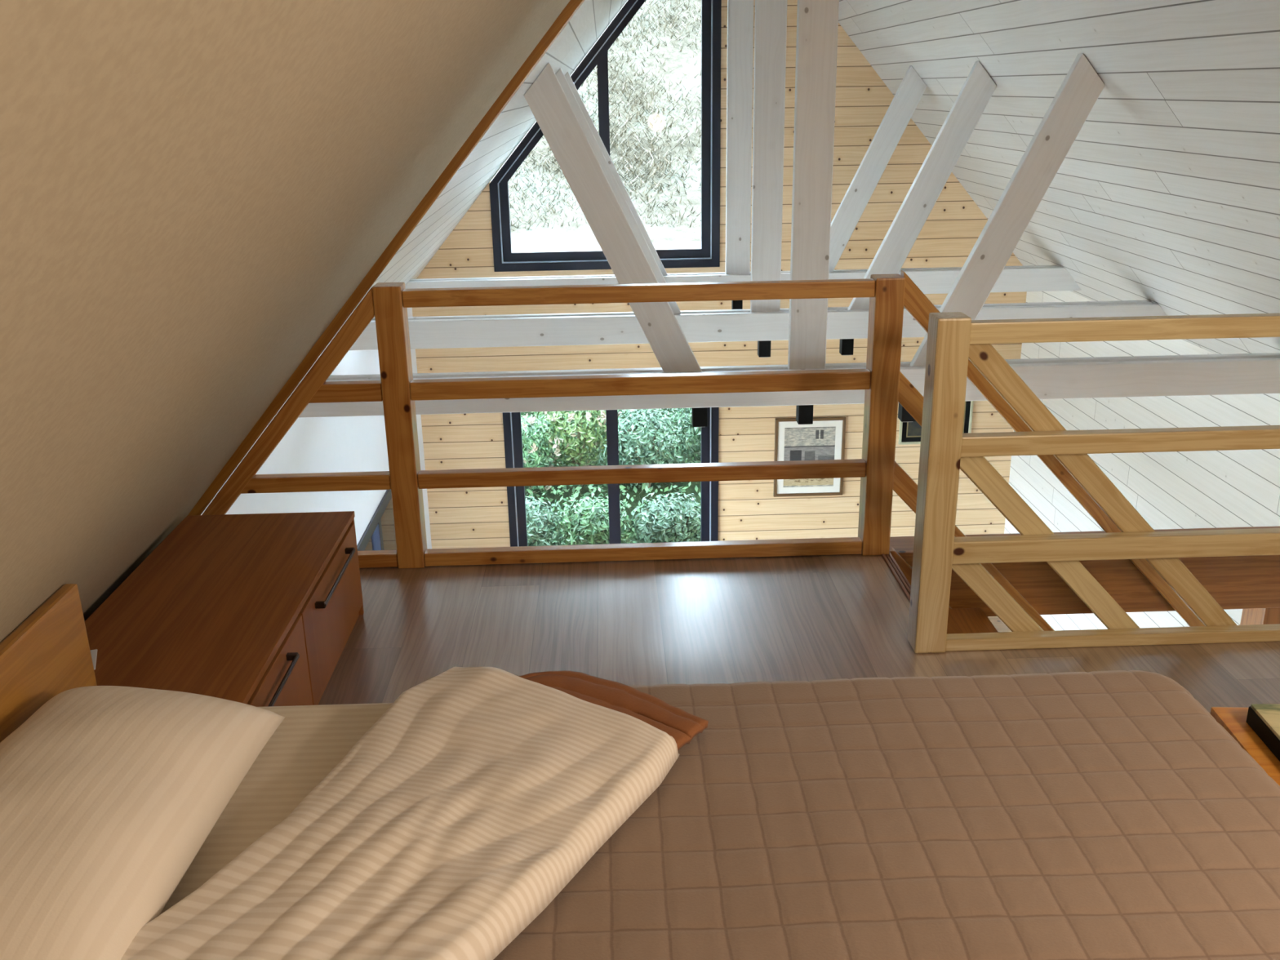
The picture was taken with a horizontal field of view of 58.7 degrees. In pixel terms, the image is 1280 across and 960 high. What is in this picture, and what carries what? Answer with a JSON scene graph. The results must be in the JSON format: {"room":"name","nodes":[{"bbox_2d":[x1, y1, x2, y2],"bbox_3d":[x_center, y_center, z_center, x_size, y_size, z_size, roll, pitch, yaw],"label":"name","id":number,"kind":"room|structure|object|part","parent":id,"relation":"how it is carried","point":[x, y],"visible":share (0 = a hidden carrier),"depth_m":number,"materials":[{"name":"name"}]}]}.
{"room":"loft bedroom","nodes":[
{"label":"loft bedroom","id":0,"kind":"room"},
{"bbox_2d":[0,0,570,643],"bbox_3d":[-0.385,-0.226,0.893,2.397,2.816,5.260,-2,19,-1],"label":"ceiling","id":1,"kind":"structure","parent":0,"point":[193,193],"depth_m":1.19,"materials":[{"name":"beige paint"}]},
{"bbox_2d":[200,307,431,549],"bbox_3d":[-1.675,1.402,4.316,0.160,2.543,10.753,-2,19,-1],"label":"wall","id":2,"kind":"structure","parent":0,"point":[336,444],"depth_m":6.35,"materials":[{"name":"white paint"}]},
{"bbox_2d":[356,488,396,551],"bbox_3d":[-1.706,1.067,6.765,0.115,1.280,4.400,-2,19,-1],"label":"window","id":3,"kind":"structure","parent":2,"relation":"in","point":[380,533],"depth_m":7.57,"materials":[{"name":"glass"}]},
{"bbox_3d":[-1.716,1.068,6.764,0.065,1.130,4.250,-2,19,-1],"label":"sash","id":4,"kind":"part","parent":3,"relation":"part of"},
{"bbox_3d":[-1.717,1.068,6.764,0.006,1.020,4.140,-2,19,-1],"label":"pane","id":5,"kind":"part","parent":3,"relation":"part of","materials":[{"name":"clear glass"}]},
{"bbox_2d":[187,0,585,515],"bbox_3d":[-0.459,-1.077,3.400,2.394,2.805,0.034,-2,19,-1],"label":"trim","id":6,"kind":"structure","parent":2,"relation":"attached to","point":[573,6],"depth_m":3.50,"materials":[{"name":"brown wood"}]},
{"bbox_2d":[239,0,627,463],"bbox_3d":[-0.592,-1.129,3.577,2.766,3.219,11.253,-2,19,-1],"label":"ceiling","id":7,"kind":"structure","parent":0,"point":[593,18],"depth_m":5.59,"materials":[{"name":"white wood"}]},
{"bbox_2d":[404,0,1081,293],"bbox_3d":[0.647,-2.578,7.386,4.827,2.782,0.140,-2,19,-1],"label":"roof truss","id":8,"kind":"object","parent":7,"relation":"attached to","point":[740,60],"visible":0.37,"depth_m":7.62,"materials":[{"name":"white wood"}]},
{"bbox_2d":[731,300,742,309],"bbox_3d":[0.672,-1.218,7.882,0.068,0.110,0.068,-2,19,-1],"label":"spotlight","id":9,"kind":"object","parent":8,"relation":"attached to","point":[735,304],"visible":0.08,"depth_m":7.85,"materials":[{"name":"black metal"}]},
{"bbox_3d":[0.646,-2.596,7.380,0.164,2.744,0.050,-2,19,-1],"label":"king post","id":10,"kind":"part","parent":8,"relation":"part of","materials":[{"name":"white wood"}]},
{"bbox_2d":[349,0,1167,350],"bbox_3d":[0.691,-2.127,6.076,4.827,2.782,0.140,-2,19,-1],"label":"roof truss","id":11,"kind":"object","parent":7,"relation":"attached to","point":[765,320],"visible":0.53,"depth_m":6.38,"materials":[{"name":"white wood"}]},
{"bbox_2d":[757,340,770,357],"bbox_3d":[0.717,-0.767,6.571,0.068,0.110,0.068,-2,19,-1],"label":"spotlight","id":12,"kind":"object","parent":11,"relation":"attached to","point":[763,347],"visible":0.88,"depth_m":6.54,"materials":[{"name":"black metal"}]},
{"bbox_3d":[0.691,-2.145,6.069,0.164,2.744,0.050,-2,19,-1],"label":"king post","id":13,"kind":"part","parent":11,"relation":"part of","materials":[{"name":"white wood"}]},
{"bbox_2d":[839,338,853,355],"bbox_3d":[1.194,-0.779,6.583,0.068,0.110,0.068,-2,19,-1],"label":"spotlight","id":14,"kind":"object","parent":11,"relation":"attached to","point":[846,345],"visible":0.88,"depth_m":6.55,"materials":[{"name":"black metal"}]},
{"bbox_2d":[297,0,1279,417],"bbox_3d":[0.735,-1.676,4.765,4.827,2.782,0.140,-2,19,-1],"label":"roof truss","id":15,"kind":"object","parent":7,"relation":"attached to","point":[817,20],"visible":0.66,"depth_m":5.03,"materials":[{"name":"white wood"}]},
{"bbox_2d":[691,407,707,426],"bbox_3d":[0.275,-0.303,5.249,0.068,0.110,0.068,-2,19,-1],"label":"spotlight","id":16,"kind":"object","parent":15,"relation":"attached to","point":[699,415],"visible":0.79,"depth_m":5.22,"materials":[{"name":"black metal"}]},
{"bbox_2d":[795,404,813,424],"bbox_3d":[0.761,-0.315,5.261,0.068,0.110,0.068,-2,19,-1],"label":"spotlight","id":17,"kind":"object","parent":15,"relation":"attached to","point":[804,413],"visible":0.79,"depth_m":5.23,"materials":[{"name":"black metal"}]},
{"bbox_3d":[0.735,-1.694,4.759,0.164,2.744,0.050,-2,19,-1],"label":"king post","id":18,"kind":"part","parent":15,"relation":"part of","materials":[{"name":"white wood"}]},
{"bbox_2d":[897,402,915,422],"bbox_3d":[1.238,-0.328,5.272,0.068,0.110,0.068,-2,19,-1],"label":"spotlight","id":19,"kind":"object","parent":15,"relation":"attached to","point":[904,415],"visible":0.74,"depth_m":5.25,"materials":[{"name":"black metal"}]},
{"bbox_2d":[508,0,701,545],"bbox_3d":[0.195,-7.940,20.023,44.000,10.608,55.000,-2,19,-1],"label":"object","id":20,"kind":"structure","parent":0,"point":[680,61],"depth_m":16.89,"materials":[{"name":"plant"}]},
{"bbox_2d":[520,412,568,496],"bbox_3d":[-1.298,-0.327,11.071,1.198,1.123,0.870,-2,19,-1],"label":"shrub","id":21,"kind":"object","parent":20,"relation":"on","point":[531,455],"visible":0.23,"depth_m":10.91,"materials":[{"name":"green plant"}]},
{"bbox_2d":[524,493,564,546],"bbox_3d":[-1.079,0.463,10.431,0.778,0.701,0.682,-2,19,-1],"label":"shrub","id":22,"kind":"object","parent":20,"relation":"on","point":[540,527],"visible":0.3,"depth_m":10.32,"materials":[{"name":"green plant"}]},
{"bbox_2d":[528,409,629,485],"bbox_3d":[-0.653,-0.577,11.336,0.971,1.304,0.840,-9,21,-22],"label":"shrub","id":23,"kind":"object","parent":20,"relation":"on","point":[573,443],"visible":0.51,"depth_m":11.13,"materials":[{"name":"green plant"}]},
{"bbox_2d":[554,493,639,545],"bbox_3d":[-0.390,0.434,10.508,0.786,0.668,0.617,-2,19,-1],"label":"shrub","id":24,"kind":"object","parent":20,"relation":"on","point":[587,535],"visible":0.66,"depth_m":10.35,"materials":[{"name":"green plant"}]},
{"bbox_2d":[508,0,701,230],"bbox_3d":[-0.238,-6.595,18.679,13.290,3.963,8.488,-2,19,-1],"label":"tree","id":25,"kind":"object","parent":20,"relation":"on","point":[641,103],"depth_m":17.60,"materials":[{"name":"green plant"}]},
{"bbox_2d":[511,240,701,251],"bbox_3d":[-0.024,-2.457,14.443,17.000,0.880,2.300,-2,19,-1],"label":"ledge","id":26,"kind":"object","parent":20,"relation":"on","point":[695,244],"visible":0.02,"depth_m":14.76,"materials":[{"name":"concrete"}]},
{"bbox_2d":[596,408,697,489],"bbox_3d":[0.078,-0.386,11.213,1.005,1.015,0.734,-2,19,-1],"label":"shrub","id":27,"kind":"object","parent":20,"relation":"on","point":[655,455],"visible":0.71,"depth_m":11.02,"materials":[{"name":"green plant"}]},
{"bbox_2d":[626,491,700,542],"bbox_3d":[0.299,0.432,10.496,0.837,0.672,0.619,-2,19,-1],"label":"shrub","id":28,"kind":"object","parent":20,"relation":"on","point":[658,522],"visible":0.74,"depth_m":10.31,"materials":[{"name":"green plant"}]},
{"bbox_2d":[669,408,701,463],"bbox_3d":[0.761,-0.624,11.369,1.048,1.175,0.815,-2,19,-1],"label":"shrub","id":29,"kind":"object","parent":20,"relation":"on","point":[697,431],"visible":0.16,"depth_m":11.25,"materials":[{"name":"green plant"}]},
{"bbox_2d":[412,0,1026,548],"bbox_3d":[0.631,-1.732,8.919,4.840,5.390,0.160,-2,19,-1],"label":"wall","id":30,"kind":"structure","parent":0,"point":[748,509],"depth_m":9.06,"materials":[{"name":"brown wood"}]},
{"bbox_2d":[488,0,721,271],"bbox_3d":[-0.278,-2.932,8.434,1.746,2.713,0.118,-2,19,-1],"label":"window","id":31,"kind":"structure","parent":30,"relation":"in","point":[505,260],"depth_m":8.60,"materials":[{"name":"black metal"}]},
{"bbox_2d":[502,407,719,546],"bbox_3d":[-0.227,-0.047,9.429,1.746,1.600,0.118,-2,19,-1],"label":"window","id":32,"kind":"structure","parent":30,"relation":"in","point":[512,423],"depth_m":9.42,"materials":[{"name":"black metal"}]},
{"bbox_2d":[773,416,845,497],"bbox_3d":[1.394,-0.188,9.378,0.576,0.673,0.025,-2,19,-1],"label":"picture","id":33,"kind":"object","parent":30,"relation":"attached to","point":[823,439],"visible":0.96,"depth_m":9.35},
{"bbox_2d":[782,426,835,487],"bbox_3d":[1.394,-0.189,9.382,0.418,0.515,0.008,-2,19,-1],"label":"artwork","id":34,"kind":"object","parent":33,"relation":"attached to","point":[799,443],"depth_m":9.35},
{"bbox_2d":[897,400,973,444],"bbox_3d":[2.418,-0.531,9.294,0.590,0.485,0.025,-2,19,-1],"label":"picture","id":35,"kind":"object","parent":30,"relation":"attached to","point":[909,433],"visible":0.27,"depth_m":9.33,"materials":[{"name":"black metal"}]},
{"bbox_2d":[907,421,921,435],"bbox_3d":[2.417,-0.533,9.298,0.460,0.355,0.008,-2,19,-1],"label":"artwork","id":36,"kind":"object","parent":35,"relation":"attached to","point":[914,428],"depth_m":9.33,"materials":[{"name":"paper"}]},
{"bbox_2d":[318,553,1279,712],"bbox_3d":[0.889,1.107,1.469,4.840,0.030,5.400,-2,19,-1],"label":"floor","id":37,"kind":"structure","parent":0,"point":[728,620],"depth_m":3.36,"materials":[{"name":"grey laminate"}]},
{"bbox_2d":[0,583,97,742],"bbox_3d":[-0.003,0.764,1.390,2.005,0.700,1.690,-2,19,-1],"label":"headboard","id":38,"kind":"object","parent":37,"relation":"on","point":[48,655],"visible":0.06,"depth_m":1.92,"materials":[{"name":"brown wood"}]},
{"bbox_2d":[160,702,392,914],"bbox_3d":[0.023,0.756,1.396,1.993,0.228,1.605,-2,19,-1],"label":"sheet","id":39,"kind":"object","parent":38,"relation":"on","point":[310,741],"visible":0.02,"depth_m":1.87,"materials":[{"name":"beige fabric"}]},
{"bbox_2d":[0,685,284,959],"bbox_3d":[-0.801,0.477,1.577,0.373,0.168,0.750,-1,19,1],"label":"pillow","id":40,"kind":"object","parent":39,"relation":"on","point":[109,795],"visible":0.99,"depth_m":1.53,"materials":[{"name":"beige fabric"}]},
{"bbox_2d":[120,666,679,959],"bbox_3d":[-0.429,0.567,1.446,0.530,0.071,1.329,8,21,25],"label":"duvet","id":41,"kind":"object","parent":39,"relation":"on","point":[477,797],"visible":1,"depth_m":1.59,"materials":[{"name":"beige fabric"}]},
{"bbox_2d":[493,670,1279,959],"bbox_3d":[0.167,0.814,1.474,1.783,0.508,1.587,-2,19,-1],"label":"quilt","id":42,"kind":"object","parent":39,"relation":"on","point":[1094,815],"visible":0.84,"depth_m":1.66,"materials":[{"name":"brown fabric"}]},
{"bbox_2d":[84,511,364,706],"bbox_3d":[-1.071,0.466,2.869,0.524,0.336,1.277,-2,19,-1],"label":"dresser","id":43,"kind":"object","parent":37,"relation":"on","point":[257,610],"visible":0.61,"depth_m":2.86,"materials":[{"name":"brown wood"}]},
{"bbox_2d":[90,648,97,670],"bbox_3d":[-1.246,0.405,2.531,0.070,0.004,0.100,-8,20,-20],"label":"paper card","id":44,"kind":"object","parent":43,"relation":"on","point":[93,652],"visible":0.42,"depth_m":2.55,"materials":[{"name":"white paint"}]},
{"bbox_3d":[-0.837,0.564,2.572,0.020,0.268,0.630,-2,19,-1],"label":"drawer","id":45,"kind":"part","parent":43,"relation":"part of","materials":[{"name":"brown wood"}]},
{"bbox_3d":[-0.815,0.477,2.518,0.029,0.016,0.380,-2,19,-1],"label":"handle","id":46,"kind":"part","parent":43,"relation":"part of","materials":[{"name":"metal"}]},
{"bbox_3d":[-0.857,0.357,3.175,0.020,0.268,0.633,-2,19,-1],"label":"drawer","id":47,"kind":"part","parent":43,"relation":"part of","materials":[{"name":"brown wood"}]},
{"bbox_3d":[-0.835,0.265,3.132,0.029,0.016,0.380,-2,19,-1],"label":"handle","id":48,"kind":"part","parent":43,"relation":"part of","materials":[{"name":"metal"}]},
{"bbox_3d":[-1.105,0.270,3.466,0.493,0.318,0.017,-2,19,-1],"label":"panel","id":49,"kind":"part","parent":43,"relation":"part of","materials":[{"name":"brown wood"}]},
{"bbox_2d":[201,273,905,568],"bbox_3d":[-0.396,-0.175,3.746,2.480,0.953,0.089,-2,19,-1],"label":"loft railing","id":50,"kind":"object","parent":37,"relation":"on","point":[388,303],"visible":0.91,"depth_m":3.70,"materials":[{"name":"brown wood"}]},
{"bbox_3d":[-1.210,-0.131,3.719,0.058,1.245,0.049,37,14,-13],"label":"sloped rail","id":51,"kind":"part","parent":50,"relation":"part of","materials":[{"name":"brown wood"}]},
{"bbox_3d":[-1.073,0.008,3.771,0.498,0.052,0.045,-2,19,-1],"label":"rail","id":52,"kind":"part","parent":50,"relation":"part of","materials":[{"name":"brown wood"}]},
{"bbox_3d":[-0.950,-0.285,3.675,0.241,0.060,0.045,-2,19,-1],"label":"rail","id":53,"kind":"part","parent":50,"relation":"part of","materials":[{"name":"brown wood"}]},
{"bbox_3d":[-1.187,0.276,3.860,0.734,0.047,0.045,-2,19,-1],"label":"rail","id":54,"kind":"part","parent":50,"relation":"part of","materials":[{"name":"brown wood"}]},
{"bbox_3d":[-0.782,-0.165,3.736,0.089,0.953,0.089,-2,19,-1],"label":"post","id":55,"kind":"part","parent":50,"relation":"part of","materials":[{"name":"brown wood"}]},
{"bbox_3d":[-0.001,-0.591,3.601,1.487,0.053,0.045,-2,19,-1],"label":"rail","id":56,"kind":"part","parent":50,"relation":"part of","materials":[{"name":"brown wood"}]},
{"bbox_3d":[0.004,-0.310,3.698,1.487,0.060,0.045,-2,19,-1],"label":"rail","id":57,"kind":"part","parent":50,"relation":"part of","materials":[{"name":"brown wood"}]},
{"bbox_3d":[0.009,-0.021,3.798,1.487,0.052,0.045,-2,19,-1],"label":"rail","id":58,"kind":"part","parent":50,"relation":"part of","materials":[{"name":"brown wood"}]},
{"bbox_3d":[0.014,0.244,3.889,1.487,0.047,0.045,-2,19,-1],"label":"rail","id":59,"kind":"part","parent":50,"relation":"part of","materials":[{"name":"brown wood"}]},
{"bbox_3d":[0.797,-0.203,3.776,0.093,0.945,0.089,-2,19,-1],"label":"post","id":60,"kind":"part","parent":50,"relation":"part of","materials":[{"name":"brown wood"}]},
{"bbox_2d":[881,551,911,602],"bbox_3d":[0.852,0.357,3.622,0.035,0.026,0.640,-2,19,-1],"label":"trim","id":61,"kind":"structure","parent":37,"relation":"on","point":[890,557],"depth_m":3.73,"materials":[{"name":"brown wood"}]},
{"bbox_2d":[907,311,1279,653],"bbox_3d":[1.993,-0.007,3.132,2.454,0.955,0.089,-2,19,-1],"label":"railing","id":62,"kind":"object","parent":37,"relation":"on","point":[950,335],"visible":1,"depth_m":3.06,"materials":[{"name":"brown wood"}]},
{"bbox_3d":[0.811,0.024,3.103,0.088,0.955,0.089,-2,19,-1],"label":"post","id":63,"kind":"part","parent":62,"relation":"part of","materials":[{"name":"brown wood"}]},
{"bbox_3d":[2.045,0.432,3.268,2.366,0.036,0.042,-2,19,-1],"label":"rail","id":64,"kind":"part","parent":62,"relation":"part of","materials":[{"name":"brown wood"}]},
{"bbox_3d":[1.943,0.167,3.174,2.171,0.066,0.042,-2,19,-1],"label":"rail","id":65,"kind":"part","parent":62,"relation":"part of","materials":[{"name":"brown wood"}]},
{"bbox_3d":[1.811,-0.118,3.071,1.916,0.056,0.042,-2,19,-1],"label":"rail","id":66,"kind":"part","parent":62,"relation":"part of","materials":[{"name":"brown wood"}]},
{"bbox_3d":[1.675,-0.404,2.968,1.656,0.056,0.042,-2,19,-1],"label":"rail","id":67,"kind":"part","parent":62,"relation":"part of","materials":[{"name":"brown wood"}]},
{"bbox_2d":[1209,703,1279,786],"bbox_3d":[1.465,0.662,2.155,0.600,0.345,0.460,0,19,3],"label":"nightstand","id":68,"kind":"object","parent":37,"relation":"on","point":[1255,728],"visible":0.54,"depth_m":2.23,"materials":[{"name":"orange wood"}]},
{"bbox_2d":[1246,706,1279,761],"bbox_3d":[1.469,0.529,2.091,0.529,0.038,0.369,0,19,3],"label":"book","id":69,"kind":"object","parent":68,"relation":"on","point":[1263,722],"depth_m":2.22,"materials":[{"name":"black paper"}]},
{"bbox_2d":[1250,703,1279,740],"bbox_3d":[1.469,0.526,2.089,0.525,0.044,0.365,0,19,3],"label":"book","id":70,"kind":"object","parent":68,"relation":"on","point":[1264,717],"depth_m":2.23,"materials":[{"name":"paper"}]},
{"bbox_2d":[986,616,1012,632],"bbox_3d":[0.848,2.611,4.733,4.840,0.100,10.593,-2,19,-1],"label":"ground","id":71,"kind":"structure","parent":0,"point":[1000,626],"depth_m":8.80,"materials":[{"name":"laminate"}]},
{"bbox_2d":[888,546,998,633],"bbox_3d":[2.023,1.575,4.076,2.270,2.653,0.740,-2,19,-1],"label":"staircase","id":72,"kind":"structure","parent":71,"relation":"on","point":[961,620],"depth_m":3.92,"materials":[{"name":"brown wood"}]},
{"bbox_2d":[893,270,1204,631],"bbox_3d":[1.989,0.786,4.170,2.253,3.136,0.042,-2,19,-1],"label":"banister","id":73,"kind":"object","parent":72,"relation":"attached to","point":[917,304],"visible":0.17,"depth_m":3.85,"materials":[{"name":"brown wood"}]},
{"bbox_3d":[1.994,1.082,4.272,0.070,3.370,0.042,-43,15,12],"label":"handrail","id":74,"kind":"part","parent":73,"relation":"part of","materials":[{"name":"brown wood"}]},
{"bbox_3d":[1.989,0.790,4.172,0.070,3.370,0.042,-43,15,12],"label":"handrail","id":75,"kind":"part","parent":73,"relation":"part of","materials":[{"name":"brown wood"}]},
{"bbox_2d":[951,343,1236,631],"bbox_3d":[2.005,1.014,3.512,2.264,3.118,0.037,-2,19,-1],"label":"banister","id":76,"kind":"object","parent":72,"relation":"attached to","point":[986,359],"visible":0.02,"depth_m":3.16,"materials":[{"name":"brown wood"}]},
{"bbox_3d":[2.010,1.299,3.611,0.066,3.383,0.037,-43,15,12],"label":"handrail","id":77,"kind":"part","parent":76,"relation":"part of","materials":[{"name":"brown wood"}]},
{"bbox_3d":[2.005,1.015,3.513,0.066,3.383,0.037,-43,15,12],"label":"handrail","id":78,"kind":"part","parent":76,"relation":"part of","materials":[{"name":"brown wood"}]},
{"bbox_2d":[1240,608,1279,625],"bbox_3d":[2.329,1.459,4.529,0.110,2.162,0.138,-2,19,-1],"label":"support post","id":79,"kind":"object","parent":71,"relation":"on","point":[1255,615],"visible":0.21,"depth_m":4.14,"materials":[{"name":"brown wood"}]},
{"bbox_2d":[838,0,1279,354],"bbox_3d":[2.146,-1.200,3.644,2.766,3.219,11.253,-2,19,-1],"label":"ceiling","id":80,"kind":"structure","parent":0,"point":[1166,194],"depth_m":5.19,"materials":[{"name":"white wood"}]},
{"bbox_2d":[889,525,1279,616],"bbox_3d":[0.805,0.355,4.099,4.830,0.258,0.155,-2,19,-1],"label":"staircase","id":81,"kind":"structure","parent":0,"point":[1234,582],"depth_m":4.06,"materials":[{"name":"brown wood"}]},
{"bbox_2d":[1004,290,1279,631],"bbox_3d":[3.322,1.271,4.439,0.160,2.543,10.753,-2,19,-1],"label":"wall","id":82,"kind":"structure","parent":0,"point":[1228,488],"depth_m":6.89,"materials":[{"name":"white wood"}]}
]}

